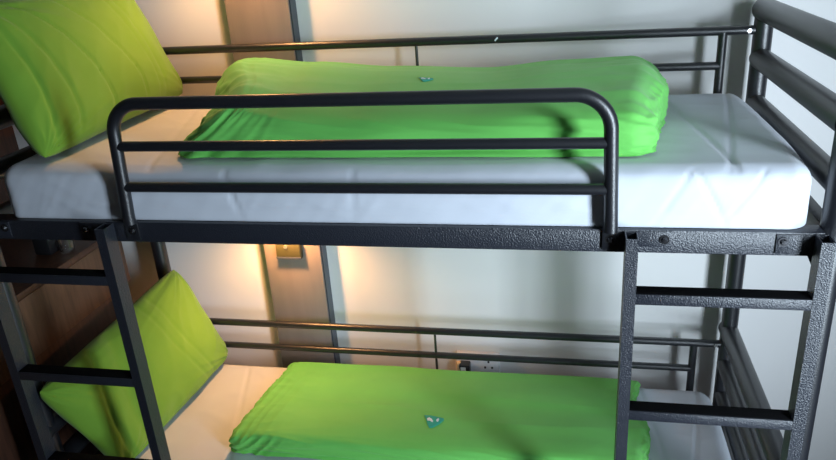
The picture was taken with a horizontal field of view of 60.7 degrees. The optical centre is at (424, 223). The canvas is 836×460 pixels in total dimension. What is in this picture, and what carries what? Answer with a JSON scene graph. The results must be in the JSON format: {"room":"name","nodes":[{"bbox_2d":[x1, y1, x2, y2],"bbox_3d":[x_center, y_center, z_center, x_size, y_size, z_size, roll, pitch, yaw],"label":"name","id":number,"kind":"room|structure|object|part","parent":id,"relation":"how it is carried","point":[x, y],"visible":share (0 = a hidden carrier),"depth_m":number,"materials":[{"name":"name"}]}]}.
{"room":"dormitory","nodes":[
{"label":"dormitory","id":0,"kind":"room"},
{"bbox_2d":[0,98,18,203],"bbox_3d":[-1.829,0.210,1.501,0.100,2.600,2.650,1,23,11],"label":"wall","id":1,"kind":"structure","parent":0,"point":[8,142],"depth_m":2.63,"materials":[{"name":"brown wood"}]},
{"bbox_2d":[12,0,835,459],"bbox_3d":[0.231,-0.288,2.388,3.780,2.600,0.100,1,23,11],"label":"wall","id":2,"kind":"structure","parent":0,"point":[574,292],"depth_m":2.45,"materials":[{"name":"paint"}]},
{"bbox_2d":[224,0,340,367],"bbox_3d":[-0.496,-0.269,2.460,0.219,2.600,0.053,1,23,11],"label":"trim","id":3,"kind":"structure","parent":2,"relation":"attached to","point":[301,291],"depth_m":2.61,"materials":[{"name":"beige laminate"}]},
{"bbox_2d":[275,245,302,259],"bbox_3d":[-0.504,0.043,2.480,0.094,0.233,0.156,1,23,11],"label":"reading lamp","id":4,"kind":"object","parent":2,"relation":"attached to","point":[283,251],"visible":0.2,"depth_m":2.56,"materials":[{"name":"gold metal"}]},
{"bbox_2d":[456,350,499,371],"bbox_3d":[0.201,0.525,2.663,0.160,0.090,0.032,1,23,11],"label":"wall socket","id":5,"kind":"object","parent":2,"relation":"attached to","point":[479,366],"visible":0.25,"depth_m":2.65,"materials":[{"name":"white plastic"}]},
{"bbox_2d":[456,360,470,370],"bbox_3d":[0.143,0.542,2.650,0.056,0.059,0.047,1,23,11],"label":"plug","id":6,"kind":"object","parent":5,"relation":"attached to","point":[462,365],"visible":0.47,"depth_m":2.63,"materials":[{"name":"black plastic"}]},
{"bbox_3d":[0.128,0.535,2.650,0.014,0.044,0.044,-6,22,-4],"label":"knob","id":7,"kind":"part","parent":6,"relation":"part of","materials":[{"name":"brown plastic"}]},
{"bbox_3d":[0.059,1.484,1.651,3.780,0.100,2.850,1,23,11],"label":"floor","id":8,"kind":"structure","parent":0,"visible":0},
{"bbox_2d":[0,239,130,459],"bbox_3d":[-1.377,0.687,2.321,0.440,1.035,1.040,1,23,11],"label":"headboard panel","id":9,"kind":"object","parent":8,"relation":"on","point":[60,320],"visible":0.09,"depth_m":2.29,"materials":[{"name":"brown wood"}]},
{"bbox_2d":[32,239,59,254],"bbox_3d":[-1.252,0.061,2.364,0.060,0.075,0.060,1,23,11],"label":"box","id":10,"kind":"object","parent":9,"relation":"on","point":[42,247],"visible":0.42,"depth_m":2.34,"materials":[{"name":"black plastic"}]},
{"bbox_3d":[-1.190,0.777,2.321,0.028,0.845,1.040,1,23,11],"label":"panel","id":11,"kind":"part","parent":9,"relation":"part of","materials":[{"name":"brown wood"}]},
{"bbox_2d":[56,240,74,253],"bbox_3d":[-1.185,0.062,2.356,0.054,0.070,0.054,1,23,11],"label":"drinking glass","id":12,"kind":"object","parent":9,"relation":"on","point":[65,246],"visible":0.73,"depth_m":2.34,"materials":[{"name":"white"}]},
{"bbox_3d":[-1.196,0.322,2.131,0.019,0.192,1.040,1,23,11],"label":"panel","id":13,"kind":"part","parent":9,"relation":"part of","materials":[{"name":"brown wood"}]},
{"bbox_2d":[0,0,835,459],"bbox_3d":[-0.066,0.316,2.116,2.062,1.725,0.828,1,23,11],"label":"bunk bed","id":14,"kind":"object","parent":8,"relation":"on","point":[740,405],"visible":0.7,"depth_m":1.60,"materials":[{"name":"black metal"}]},
{"bbox_3d":[-1.073,0.016,1.788,0.084,0.042,0.004,1,23,11],"label":"bracket plate","id":15,"kind":"part","parent":14,"relation":"part of","materials":[{"name":"black metal"}]},
{"bbox_3d":[-1.085,-0.355,2.069,0.058,0.058,0.721,1,23,11],"label":"rail","id":16,"kind":"part","parent":14,"relation":"part of","materials":[{"name":"black metal"}]},
{"bbox_3d":[-1.078,-0.240,2.116,0.052,0.052,0.721,1,23,11],"label":"rail","id":17,"kind":"part","parent":14,"relation":"part of","materials":[{"name":"black metal"}]},
{"bbox_3d":[-1.109,0.442,2.011,0.051,1.689,0.051,1,23,11],"label":"post","id":18,"kind":"part","parent":14,"relation":"part of","materials":[{"name":"black metal"}]},
{"bbox_3d":[-1.031,0.461,2.401,0.058,0.058,0.781,1,23,11],"label":"rail","id":19,"kind":"part","parent":14,"relation":"part of","materials":[{"name":"black metal"}]},
{"bbox_3d":[-1.024,0.577,2.448,0.054,0.054,0.721,1,23,11],"label":"rail","id":20,"kind":"part","parent":14,"relation":"part of","materials":[{"name":"black metal"}]},
{"bbox_3d":[-0.802,0.014,1.731,0.070,0.034,0.004,1,23,11],"label":"bracket plate","id":21,"kind":"part","parent":14,"relation":"part of","materials":[{"name":"black metal"}]},
{"bbox_3d":[-0.698,0.017,1.709,0.032,0.050,0.006,1,23,11],"label":"foot plate","id":22,"kind":"part","parent":14,"relation":"part of","materials":[{"name":"black metal"}]},
{"bbox_3d":[-0.975,0.167,2.664,0.051,1.689,0.051,1,23,11],"label":"post","id":23,"kind":"part","parent":14,"relation":"part of","materials":[{"name":"black metal"}]},
{"bbox_3d":[-0.166,-0.130,1.531,1.135,0.302,0.029,1,23,11],"label":"guard rail","id":24,"kind":"part","parent":14,"relation":"part of","materials":[{"name":"black metal"}]},
{"bbox_2d":[4,93,811,228],"bbox_3d":[-0.075,-0.196,1.903,1.884,0.130,0.723,1,23,11],"label":"mattress","id":25,"kind":"object","parent":14,"relation":"on","point":[716,162],"visible":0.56,"depth_m":1.58,"materials":[{"name":"white fabric"}]},
{"bbox_2d":[0,0,182,157],"bbox_3d":[-0.950,-0.462,1.989,0.262,0.388,0.698,1,23,11],"label":"pillow","id":26,"kind":"object","parent":25,"relation":"on","point":[65,65],"visible":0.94,"depth_m":1.84,"materials":[{"name":"green fabric"}]},
{"bbox_2d":[178,56,668,158],"bbox_3d":[-0.028,-0.341,1.853,1.274,0.168,0.638,1,23,11],"label":"duvet","id":27,"kind":"object","parent":25,"relation":"on","point":[638,93],"visible":0.8,"depth_m":1.64,"materials":[{"name":"green fabric"}]},
{"bbox_3d":[-0.017,-0.415,2.223,0.009,0.292,0.009,1,23,11],"label":"tie rod","id":28,"kind":"part","parent":14,"relation":"part of","materials":[{"name":"black metal"}]},
{"bbox_2d":[135,364,730,459],"bbox_3d":[-0.014,0.735,2.282,1.882,0.137,0.721,1,23,11],"label":"mattress","id":29,"kind":"object","parent":14,"relation":"on","point":[202,429],"visible":0.27,"depth_m":2.35,"materials":[{"name":"white fabric"}]},
{"bbox_2d":[40,270,227,457],"bbox_3d":[-0.918,0.473,2.344,0.193,0.388,0.747,3,23,16],"label":"pillow","id":30,"kind":"object","parent":29,"relation":"on","point":[183,348],"visible":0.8,"depth_m":2.29,"materials":[{"name":"green fabric"}]},
{"bbox_2d":[229,362,650,459],"bbox_3d":[0.058,0.599,2.316,1.288,0.076,0.509,1,23,11],"label":"duvet","id":31,"kind":"object","parent":29,"relation":"on","point":[314,410],"visible":0.94,"depth_m":2.23,"materials":[{"name":"green fabric"}]},
{"bbox_3d":[0.045,0.520,2.603,0.009,0.289,0.009,1,23,11],"label":"tie rod","id":32,"kind":"part","parent":14,"relation":"part of","materials":[{"name":"black metal"}]},
{"bbox_3d":[-0.043,-0.550,2.171,2.000,0.026,0.026,1,23,11],"label":"rail","id":33,"kind":"part","parent":14,"relation":"part of","materials":[{"name":"black metal"}]},
{"bbox_3d":[0.020,0.386,2.552,2.000,0.026,0.026,1,23,11],"label":"rail","id":34,"kind":"part","parent":14,"relation":"part of","materials":[{"name":"black metal"}]},
{"bbox_3d":[0.388,0.033,1.493,0.032,0.050,0.006,1,23,11],"label":"foot plate","id":35,"kind":"part","parent":14,"relation":"part of","materials":[{"name":"black metal"}]},
{"bbox_3d":[0.475,0.033,1.478,0.070,0.034,0.004,1,23,11],"label":"bracket plate","id":36,"kind":"part","parent":14,"relation":"part of","materials":[{"name":"grey metal"}]},
{"bbox_3d":[0.945,0.716,2.104,0.048,0.048,0.721,1,23,11],"label":"rail","id":37,"kind":"part","parent":14,"relation":"part of","materials":[{"name":"black metal"}]},
{"bbox_3d":[0.938,0.605,2.058,0.054,0.054,0.721,1,23,11],"label":"rail","id":38,"kind":"part","parent":14,"relation":"part of","materials":[{"name":"black metal"}]},
{"bbox_3d":[0.987,0.196,2.274,0.051,1.689,0.051,1,23,11],"label":"post","id":39,"kind":"part","parent":14,"relation":"part of","materials":[{"name":"black metal"}]},
{"bbox_3d":[0.930,0.490,2.011,0.058,0.058,0.781,1,23,11],"label":"rail","id":40,"kind":"part","parent":14,"relation":"part of","materials":[{"name":"black metal"}]},
{"bbox_3d":[0.884,-0.211,1.726,0.052,0.052,0.721,1,23,11],"label":"rail","id":41,"kind":"part","parent":14,"relation":"part of","materials":[{"name":"black metal"}]},
{"bbox_3d":[0.876,-0.327,1.679,0.058,0.058,0.721,1,23,11],"label":"rail","id":42,"kind":"part","parent":14,"relation":"part of","materials":[{"name":"black metal"}]},
{"bbox_3d":[0.868,-0.448,1.629,0.062,0.062,0.781,1,23,11],"label":"rail","id":43,"kind":"part","parent":14,"relation":"part of","materials":[{"name":"black metal"}]},
{"bbox_3d":[0.747,0.043,1.426,0.084,0.042,0.004,1,23,11],"label":"bracket plate","id":44,"kind":"part","parent":14,"relation":"part of","materials":[{"name":"grey metal"}]},
{"bbox_3d":[0.853,0.470,1.621,0.051,1.689,0.051,1,23,11],"label":"post","id":45,"kind":"part","parent":14,"relation":"part of","materials":[{"name":"black metal"}]}
]}

